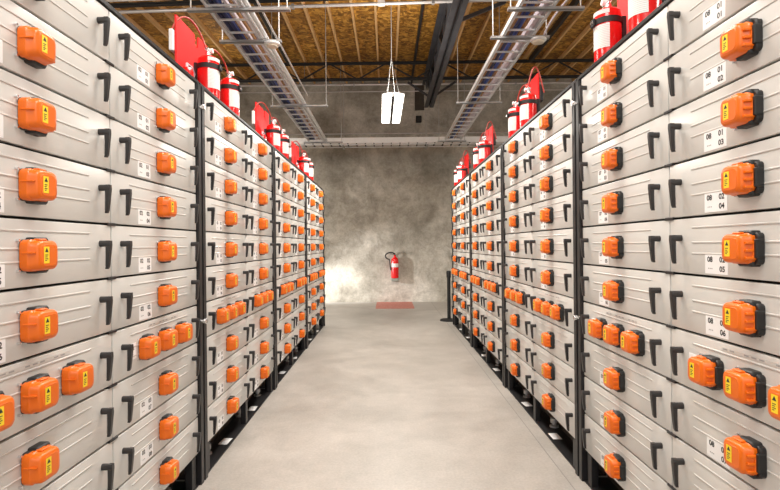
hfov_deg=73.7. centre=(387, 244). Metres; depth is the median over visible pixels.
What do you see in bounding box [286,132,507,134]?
conduit pipe
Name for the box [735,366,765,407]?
socket
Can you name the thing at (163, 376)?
socket
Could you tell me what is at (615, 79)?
socket
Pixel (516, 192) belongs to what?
socket
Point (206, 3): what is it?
cable tray
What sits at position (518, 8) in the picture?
hanger
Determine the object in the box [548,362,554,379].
socket
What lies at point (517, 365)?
socket
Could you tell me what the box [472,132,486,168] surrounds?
fire extinguisher
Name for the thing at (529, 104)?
fire extinguisher
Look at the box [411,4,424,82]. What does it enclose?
steel purlin
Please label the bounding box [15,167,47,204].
socket
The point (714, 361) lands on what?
socket
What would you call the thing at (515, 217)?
socket
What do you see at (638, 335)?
socket
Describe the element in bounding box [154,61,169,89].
socket
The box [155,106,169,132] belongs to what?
socket
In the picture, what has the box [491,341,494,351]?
socket
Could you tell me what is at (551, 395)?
socket
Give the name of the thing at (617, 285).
socket
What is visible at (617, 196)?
socket
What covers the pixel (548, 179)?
socket
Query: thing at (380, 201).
wall
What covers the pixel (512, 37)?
hanger
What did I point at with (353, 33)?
ceiling
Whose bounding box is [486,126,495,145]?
panel
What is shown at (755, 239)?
socket
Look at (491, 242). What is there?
socket
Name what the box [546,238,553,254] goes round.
socket
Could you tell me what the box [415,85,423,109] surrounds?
wall plate
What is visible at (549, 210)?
socket
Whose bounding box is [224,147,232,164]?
socket
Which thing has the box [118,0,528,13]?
conduit pipe
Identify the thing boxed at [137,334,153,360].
socket
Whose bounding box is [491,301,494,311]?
socket
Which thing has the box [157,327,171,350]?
socket
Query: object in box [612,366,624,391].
socket
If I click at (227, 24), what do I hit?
cable
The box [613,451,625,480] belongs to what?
socket
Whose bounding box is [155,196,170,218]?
socket
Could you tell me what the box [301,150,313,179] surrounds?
fire extinguisher
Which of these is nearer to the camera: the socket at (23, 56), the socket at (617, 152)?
the socket at (23, 56)
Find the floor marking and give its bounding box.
[376,302,413,308]
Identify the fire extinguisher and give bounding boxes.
[171,16,222,98]
[213,49,241,116]
[253,102,281,150]
[272,117,289,158]
[290,141,309,176]
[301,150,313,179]
[385,252,398,280]
[453,158,463,185]
[456,150,470,181]
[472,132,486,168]
[477,121,496,163]
[506,85,526,137]
[517,66,544,127]
[590,0,626,62]
[628,0,664,32]
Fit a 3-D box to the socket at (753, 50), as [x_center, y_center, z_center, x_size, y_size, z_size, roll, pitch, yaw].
[1.136,-0.649,1.656,0.032,0.114,0.130,-1,0,0]
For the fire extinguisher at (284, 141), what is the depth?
6.01 m
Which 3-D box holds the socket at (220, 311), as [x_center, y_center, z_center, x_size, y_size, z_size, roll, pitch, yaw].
[-1.111,0.473,3.476,0.032,0.114,0.130,-1,0,0]
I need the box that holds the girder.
[408,0,506,107]
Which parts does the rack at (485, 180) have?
leg, drawer, drawer, drawer, drawer, drawer, drawer, drawer, drawer, drawer, drawer, rail, casing, leg, drawer, drawer, drawer, drawer, drawer, drawer, drawer, drawer, drawer, drawer, handle, handle, handle, handle, handle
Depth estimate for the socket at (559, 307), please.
3.42 m
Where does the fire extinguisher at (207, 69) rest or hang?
on the rack at (237, 163)
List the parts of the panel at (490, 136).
panel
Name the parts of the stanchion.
post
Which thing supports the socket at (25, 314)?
attached to the rack at (101, 296)
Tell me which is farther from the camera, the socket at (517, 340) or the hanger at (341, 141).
the hanger at (341, 141)
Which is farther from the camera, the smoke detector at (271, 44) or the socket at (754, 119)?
the smoke detector at (271, 44)
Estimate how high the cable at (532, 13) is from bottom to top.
0.026 m
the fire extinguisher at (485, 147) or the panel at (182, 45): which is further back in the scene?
the fire extinguisher at (485, 147)
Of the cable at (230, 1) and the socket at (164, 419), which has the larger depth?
the cable at (230, 1)
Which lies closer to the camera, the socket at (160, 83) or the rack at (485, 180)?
the socket at (160, 83)
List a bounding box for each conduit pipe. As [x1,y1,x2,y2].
[105,0,151,1]
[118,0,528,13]
[239,81,571,86]
[239,89,563,92]
[241,0,327,140]
[256,0,307,95]
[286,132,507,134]
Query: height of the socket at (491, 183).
0.114 m
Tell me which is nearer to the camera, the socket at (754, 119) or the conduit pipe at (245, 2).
the socket at (754, 119)
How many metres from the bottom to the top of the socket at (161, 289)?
0.114 m
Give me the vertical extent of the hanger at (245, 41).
1.831 m
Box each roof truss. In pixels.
[108,0,343,7]
[220,58,593,82]
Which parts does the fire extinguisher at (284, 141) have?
tank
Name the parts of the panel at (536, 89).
panel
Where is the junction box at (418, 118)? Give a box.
[416,116,421,122]
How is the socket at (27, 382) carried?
attached to the rack at (101, 296)
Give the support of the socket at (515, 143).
attached to the rack at (540, 290)
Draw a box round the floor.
[176,301,606,489]
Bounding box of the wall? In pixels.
[239,78,572,302]
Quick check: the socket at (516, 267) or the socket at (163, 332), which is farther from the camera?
the socket at (516, 267)
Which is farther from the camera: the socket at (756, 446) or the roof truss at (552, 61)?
the roof truss at (552, 61)
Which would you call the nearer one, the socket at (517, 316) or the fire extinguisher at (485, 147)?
the socket at (517, 316)
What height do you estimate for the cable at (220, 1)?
0.024 m
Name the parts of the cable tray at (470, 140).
rail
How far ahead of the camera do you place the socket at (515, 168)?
4.58 m
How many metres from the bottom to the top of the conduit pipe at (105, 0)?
0.027 m
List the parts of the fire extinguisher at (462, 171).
tank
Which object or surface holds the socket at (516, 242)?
attached to the rack at (540, 290)
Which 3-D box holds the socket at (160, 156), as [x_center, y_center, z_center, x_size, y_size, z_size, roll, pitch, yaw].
[-1.120,-0.407,2.605,0.032,0.114,0.130,-1,0,0]
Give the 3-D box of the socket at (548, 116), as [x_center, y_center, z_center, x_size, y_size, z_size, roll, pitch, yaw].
[1.134,-0.869,3.678,0.032,0.114,0.130,-1,0,0]
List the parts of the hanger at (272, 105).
threaded rod, threaded rod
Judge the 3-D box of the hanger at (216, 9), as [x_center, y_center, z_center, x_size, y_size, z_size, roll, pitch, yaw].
[-1.442,-3.166,5.020,0.990,1.831,0.042,-1,0,0]
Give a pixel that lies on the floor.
(379, 399)
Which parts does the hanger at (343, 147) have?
threaded rod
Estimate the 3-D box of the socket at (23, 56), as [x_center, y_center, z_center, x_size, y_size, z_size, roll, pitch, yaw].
[-1.122,-0.627,1.646,0.032,0.114,0.130,-1,0,0]
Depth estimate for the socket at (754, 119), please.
1.61 m
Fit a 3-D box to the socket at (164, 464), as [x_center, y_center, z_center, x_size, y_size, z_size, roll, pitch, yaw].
[-1.105,1.133,2.605,0.032,0.114,0.130,-1,0,0]
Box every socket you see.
[13,22,46,68]
[14,95,46,136]
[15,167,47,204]
[15,237,47,273]
[16,305,48,344]
[17,373,49,416]
[17,441,49,488]
[58,360,85,397]
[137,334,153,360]
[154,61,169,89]
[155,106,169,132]
[155,151,170,175]
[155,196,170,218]
[156,240,170,262]
[156,284,170,306]
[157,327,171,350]
[157,370,171,396]
[158,413,172,441]
[158,457,172,486]
[174,321,186,343]
[216,307,224,324]
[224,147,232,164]
[226,365,234,383]
[489,180,493,190]
[489,200,493,210]
[490,241,493,250]
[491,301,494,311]
[491,321,494,331]
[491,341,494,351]
[513,140,517,153]
[513,165,517,178]
[513,190,518,202]
[513,215,518,227]
[514,240,518,252]
[514,264,518,277]
[515,314,519,326]
[515,338,519,351]
[515,362,519,376]
[520,291,525,304]
[545,113,552,130]
[545,144,552,161]
[545,176,552,192]
[546,207,553,223]
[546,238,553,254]
[546,269,553,285]
[548,331,554,348]
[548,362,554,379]
[548,392,554,411]
[556,304,563,321]
[596,317,606,339]
[609,58,621,85]
[610,102,622,128]
[610,147,622,170]
[610,191,622,214]
[611,236,623,258]
[611,280,623,302]
[611,323,624,347]
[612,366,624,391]
[612,409,625,436]
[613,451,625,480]
[630,329,644,355]
[699,353,723,389]
[732,18,762,63]
[733,89,763,130]
[734,160,763,197]
[735,299,765,337]
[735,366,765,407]
[736,433,766,478]
[738,230,764,266]
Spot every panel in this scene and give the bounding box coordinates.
[169,14,206,76]
[252,102,268,139]
[289,141,299,168]
[464,153,470,173]
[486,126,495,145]
[525,73,542,102]
[617,0,627,33]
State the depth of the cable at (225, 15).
6.55 m
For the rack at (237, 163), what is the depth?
3.80 m
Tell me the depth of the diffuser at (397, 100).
7.71 m
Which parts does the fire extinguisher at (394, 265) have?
tank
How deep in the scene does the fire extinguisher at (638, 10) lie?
2.44 m
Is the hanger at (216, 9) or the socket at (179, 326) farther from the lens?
the hanger at (216, 9)
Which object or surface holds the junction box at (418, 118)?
attached to the wall
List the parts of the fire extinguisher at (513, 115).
tank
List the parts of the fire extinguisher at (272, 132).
tank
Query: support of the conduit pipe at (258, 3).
attached to the hanger at (245, 41)
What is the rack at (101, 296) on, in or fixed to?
on the floor
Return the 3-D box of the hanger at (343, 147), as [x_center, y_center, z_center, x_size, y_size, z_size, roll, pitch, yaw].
[-1.038,-3.176,12.140,0.040,1.814,0.440,-1,0,0]
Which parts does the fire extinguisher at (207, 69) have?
tank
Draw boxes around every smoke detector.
[264,40,279,48]
[530,36,546,44]
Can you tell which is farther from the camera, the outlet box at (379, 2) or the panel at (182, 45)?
the outlet box at (379, 2)
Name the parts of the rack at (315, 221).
drawer, drawer, drawer, drawer, drawer, drawer, drawer, drawer, drawer, drawer, rail, drawer, drawer, drawer, drawer, drawer, drawer, drawer, drawer, drawer, drawer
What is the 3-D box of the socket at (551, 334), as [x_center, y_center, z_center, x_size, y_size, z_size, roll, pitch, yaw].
[1.149,0.671,3.678,0.032,0.114,0.130,-1,0,0]
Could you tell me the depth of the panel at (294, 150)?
7.47 m
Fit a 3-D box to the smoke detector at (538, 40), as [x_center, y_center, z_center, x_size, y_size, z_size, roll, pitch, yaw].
[1.671,-2.254,5.760,0.176,0.052,0.176,-1,0,0]
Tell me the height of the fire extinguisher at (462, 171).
0.569 m
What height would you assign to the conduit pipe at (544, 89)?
0.023 m
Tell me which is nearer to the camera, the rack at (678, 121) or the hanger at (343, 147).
the rack at (678, 121)
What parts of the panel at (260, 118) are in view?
panel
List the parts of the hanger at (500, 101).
threaded rod, threaded rod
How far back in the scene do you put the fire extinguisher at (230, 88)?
3.98 m
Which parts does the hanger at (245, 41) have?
threaded rod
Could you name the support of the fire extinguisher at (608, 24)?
on the rack at (678, 121)
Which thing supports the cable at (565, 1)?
hanging from the ceiling
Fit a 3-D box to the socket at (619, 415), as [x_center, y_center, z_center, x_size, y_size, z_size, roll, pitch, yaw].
[1.151,0.891,2.607,0.032,0.114,0.130,-1,0,0]
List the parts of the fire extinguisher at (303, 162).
tank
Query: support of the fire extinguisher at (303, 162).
on the rack at (315, 221)
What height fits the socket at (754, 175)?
0.114 m
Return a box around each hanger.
[187,0,290,12]
[219,0,281,43]
[270,1,327,107]
[304,65,342,143]
[342,74,344,149]
[438,82,465,141]
[456,7,501,103]
[490,0,549,39]
[507,0,584,11]
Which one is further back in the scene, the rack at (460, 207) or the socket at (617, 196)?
the rack at (460, 207)
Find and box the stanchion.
[440,271,452,321]
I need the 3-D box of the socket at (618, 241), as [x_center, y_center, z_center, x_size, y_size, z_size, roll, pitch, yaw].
[1.142,0.011,2.607,0.032,0.114,0.130,-1,0,0]
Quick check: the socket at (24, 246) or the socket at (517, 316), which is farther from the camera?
the socket at (517, 316)
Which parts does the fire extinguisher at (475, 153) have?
tank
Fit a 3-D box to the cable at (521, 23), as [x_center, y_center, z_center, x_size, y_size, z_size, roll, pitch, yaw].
[1.430,-2.362,7.600,0.054,0.044,7.800,-1,0,0]
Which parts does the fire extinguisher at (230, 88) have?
tank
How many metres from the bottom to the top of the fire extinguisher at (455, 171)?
0.469 m
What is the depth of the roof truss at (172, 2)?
7.79 m
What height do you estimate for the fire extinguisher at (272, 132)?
0.511 m
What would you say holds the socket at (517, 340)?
attached to the rack at (540, 290)
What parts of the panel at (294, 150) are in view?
panel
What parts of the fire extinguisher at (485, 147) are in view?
tank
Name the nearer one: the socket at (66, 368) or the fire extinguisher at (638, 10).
the socket at (66, 368)
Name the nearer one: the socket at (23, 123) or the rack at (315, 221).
the socket at (23, 123)
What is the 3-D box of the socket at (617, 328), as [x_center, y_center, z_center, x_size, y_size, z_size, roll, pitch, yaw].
[1.146,0.451,2.607,0.032,0.114,0.130,-1,0,0]
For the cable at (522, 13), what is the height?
0.036 m
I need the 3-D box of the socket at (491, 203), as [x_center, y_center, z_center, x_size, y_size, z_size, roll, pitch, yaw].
[1.138,-0.429,5.701,0.032,0.114,0.130,-1,0,0]
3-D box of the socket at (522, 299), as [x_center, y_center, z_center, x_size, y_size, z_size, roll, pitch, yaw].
[1.146,0.451,4.430,0.032,0.114,0.130,-1,0,0]
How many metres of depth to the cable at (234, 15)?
6.50 m
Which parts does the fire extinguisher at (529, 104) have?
tank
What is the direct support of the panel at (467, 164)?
on the rack at (460, 207)
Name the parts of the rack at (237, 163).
leg, handle, handle, handle, handle, handle, handle, handle, handle, handle, handle, drawer, drawer, drawer, drawer, drawer, drawer, drawer, drawer, drawer, drawer, rail, casing, leg, handle, handle, handle, handle, handle, handle, handle, handle, handle, handle, handle, handle, handle, handle, handle, handle, handle, handle, handle, handle, drawer, drawer, drawer, drawer, drawer, drawer, drawer, drawer, drawer, drawer, leg, handle, handle, handle, handle, handle, handle, handle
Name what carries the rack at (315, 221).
on the floor
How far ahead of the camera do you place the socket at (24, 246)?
1.59 m
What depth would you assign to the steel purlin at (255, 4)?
9.41 m
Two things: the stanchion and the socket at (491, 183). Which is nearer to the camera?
the socket at (491, 183)
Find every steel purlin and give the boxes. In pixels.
[254,3,289,64]
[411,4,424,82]
[529,0,579,62]
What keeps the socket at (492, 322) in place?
attached to the rack at (485, 180)
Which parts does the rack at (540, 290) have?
handle, handle, handle, handle, handle, leg, drawer, drawer, drawer, drawer, drawer, drawer, drawer, drawer, drawer, drawer, handle, handle, handle, handle, handle, handle, handle, handle, handle, handle, handle, handle, handle, handle, handle, handle, handle, handle, handle, handle, leg, rail, casing, drawer, drawer, drawer, drawer, drawer, drawer, drawer, drawer, drawer, drawer, handle, handle, handle, handle, handle, handle, handle, handle, handle, handle, leg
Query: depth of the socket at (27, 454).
1.59 m
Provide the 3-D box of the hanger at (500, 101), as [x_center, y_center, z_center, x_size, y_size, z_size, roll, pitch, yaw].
[1.472,-3.194,8.400,0.740,1.831,0.042,-1,0,0]
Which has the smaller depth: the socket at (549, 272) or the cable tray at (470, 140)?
the socket at (549, 272)
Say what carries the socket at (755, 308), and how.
attached to the rack at (678, 121)
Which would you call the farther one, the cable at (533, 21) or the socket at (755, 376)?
the cable at (533, 21)
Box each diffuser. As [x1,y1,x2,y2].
[382,95,391,122]
[392,95,403,122]
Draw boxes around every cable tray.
[200,0,324,141]
[288,136,507,147]
[444,0,558,139]
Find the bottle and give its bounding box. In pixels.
[183,67,193,76]
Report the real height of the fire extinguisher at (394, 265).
0.726 m
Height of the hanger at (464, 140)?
1.831 m
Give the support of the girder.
attached to the roof truss at (552, 61)
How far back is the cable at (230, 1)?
6.54 m
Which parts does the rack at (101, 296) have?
drawer, drawer, drawer, drawer, drawer, drawer, drawer, drawer, drawer, casing, handle, handle, handle, handle, handle, handle, handle, handle, handle, handle, handle, handle, handle, handle, handle, handle, handle, handle, rail, drawer, drawer, drawer, drawer, drawer, drawer, drawer, drawer, drawer, drawer, leg, handle, handle, handle, handle, handle, handle, handle, handle, handle, handle, knob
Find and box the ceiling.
[110,0,616,84]
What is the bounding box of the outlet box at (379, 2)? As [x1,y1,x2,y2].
[377,0,384,5]
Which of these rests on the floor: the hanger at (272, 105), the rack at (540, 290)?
the rack at (540, 290)
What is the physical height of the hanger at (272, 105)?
1.831 m
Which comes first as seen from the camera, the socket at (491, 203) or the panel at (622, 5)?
the panel at (622, 5)
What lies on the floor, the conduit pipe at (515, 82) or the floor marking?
the floor marking
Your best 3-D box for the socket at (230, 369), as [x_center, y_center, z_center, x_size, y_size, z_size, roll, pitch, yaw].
[-1.107,0.913,3.676,0.032,0.114,0.130,-1,0,0]
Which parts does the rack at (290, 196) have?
handle, handle, handle, handle, handle, drawer, drawer, drawer, drawer, drawer, drawer, drawer, drawer, drawer, drawer, rail, casing, leg, drawer, drawer, drawer, drawer, drawer, drawer, drawer, drawer, drawer, drawer, leg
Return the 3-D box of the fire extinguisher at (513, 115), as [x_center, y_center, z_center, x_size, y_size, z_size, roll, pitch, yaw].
[1.230,-1.243,4.878,0.186,0.469,0.343,-1,0,0]
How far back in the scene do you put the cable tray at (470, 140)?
11.95 m
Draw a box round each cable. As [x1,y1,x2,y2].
[207,0,311,139]
[212,0,313,139]
[218,0,314,139]
[222,0,317,139]
[229,0,318,138]
[232,0,320,138]
[448,0,527,137]
[450,0,532,137]
[451,0,537,137]
[454,0,541,137]
[456,0,551,137]
[543,0,567,34]
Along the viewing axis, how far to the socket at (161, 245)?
2.55 m
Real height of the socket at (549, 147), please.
0.114 m
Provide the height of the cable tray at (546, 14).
0.055 m
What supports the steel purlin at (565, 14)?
attached to the ceiling
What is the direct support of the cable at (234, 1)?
in the cable tray at (206, 3)
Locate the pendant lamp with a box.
[382,5,404,123]
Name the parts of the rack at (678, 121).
handle, handle, handle, handle, handle, handle, handle, handle, handle, handle, leg, drawer, rail, drawer, drawer, drawer, drawer, drawer, drawer, drawer, drawer, drawer, handle, handle, handle, handle, handle, handle, handle, handle, handle, handle, handle, handle, handle, handle, handle, handle, handle, handle, casing, drawer, drawer, drawer, drawer, drawer, drawer, drawer, drawer, drawer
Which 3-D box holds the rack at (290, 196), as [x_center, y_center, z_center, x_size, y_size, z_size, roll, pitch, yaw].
[-1.491,0.223,6.176,0.855,2.412,2.004,-1,0,0]
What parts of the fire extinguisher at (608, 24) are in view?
tank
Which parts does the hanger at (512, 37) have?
threaded rod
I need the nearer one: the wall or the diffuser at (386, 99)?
the diffuser at (386, 99)
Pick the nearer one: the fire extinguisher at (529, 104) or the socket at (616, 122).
the socket at (616, 122)
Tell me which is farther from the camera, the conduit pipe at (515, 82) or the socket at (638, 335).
the conduit pipe at (515, 82)
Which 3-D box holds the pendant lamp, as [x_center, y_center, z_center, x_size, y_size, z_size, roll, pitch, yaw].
[0.061,-2.803,7.900,0.310,1.557,1.640,-1,0,-1]
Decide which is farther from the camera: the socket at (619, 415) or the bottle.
the bottle
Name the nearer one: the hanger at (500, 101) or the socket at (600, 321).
the socket at (600, 321)
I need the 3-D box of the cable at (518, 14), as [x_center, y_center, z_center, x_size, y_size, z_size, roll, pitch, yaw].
[1.335,-2.355,7.600,0.040,0.032,7.800,-1,0,0]
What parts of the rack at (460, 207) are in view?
drawer, drawer, drawer, drawer, drawer, drawer, drawer, drawer, drawer, drawer, rail, leg, drawer, drawer, drawer, drawer, drawer, drawer, drawer, drawer, drawer, drawer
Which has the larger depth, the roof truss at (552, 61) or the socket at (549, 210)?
the roof truss at (552, 61)
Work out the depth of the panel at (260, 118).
5.48 m
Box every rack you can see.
[0,0,207,489]
[177,82,275,479]
[259,146,307,387]
[296,174,325,347]
[451,173,482,345]
[469,144,520,385]
[502,79,605,475]
[571,0,779,489]
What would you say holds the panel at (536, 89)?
on the rack at (540, 290)

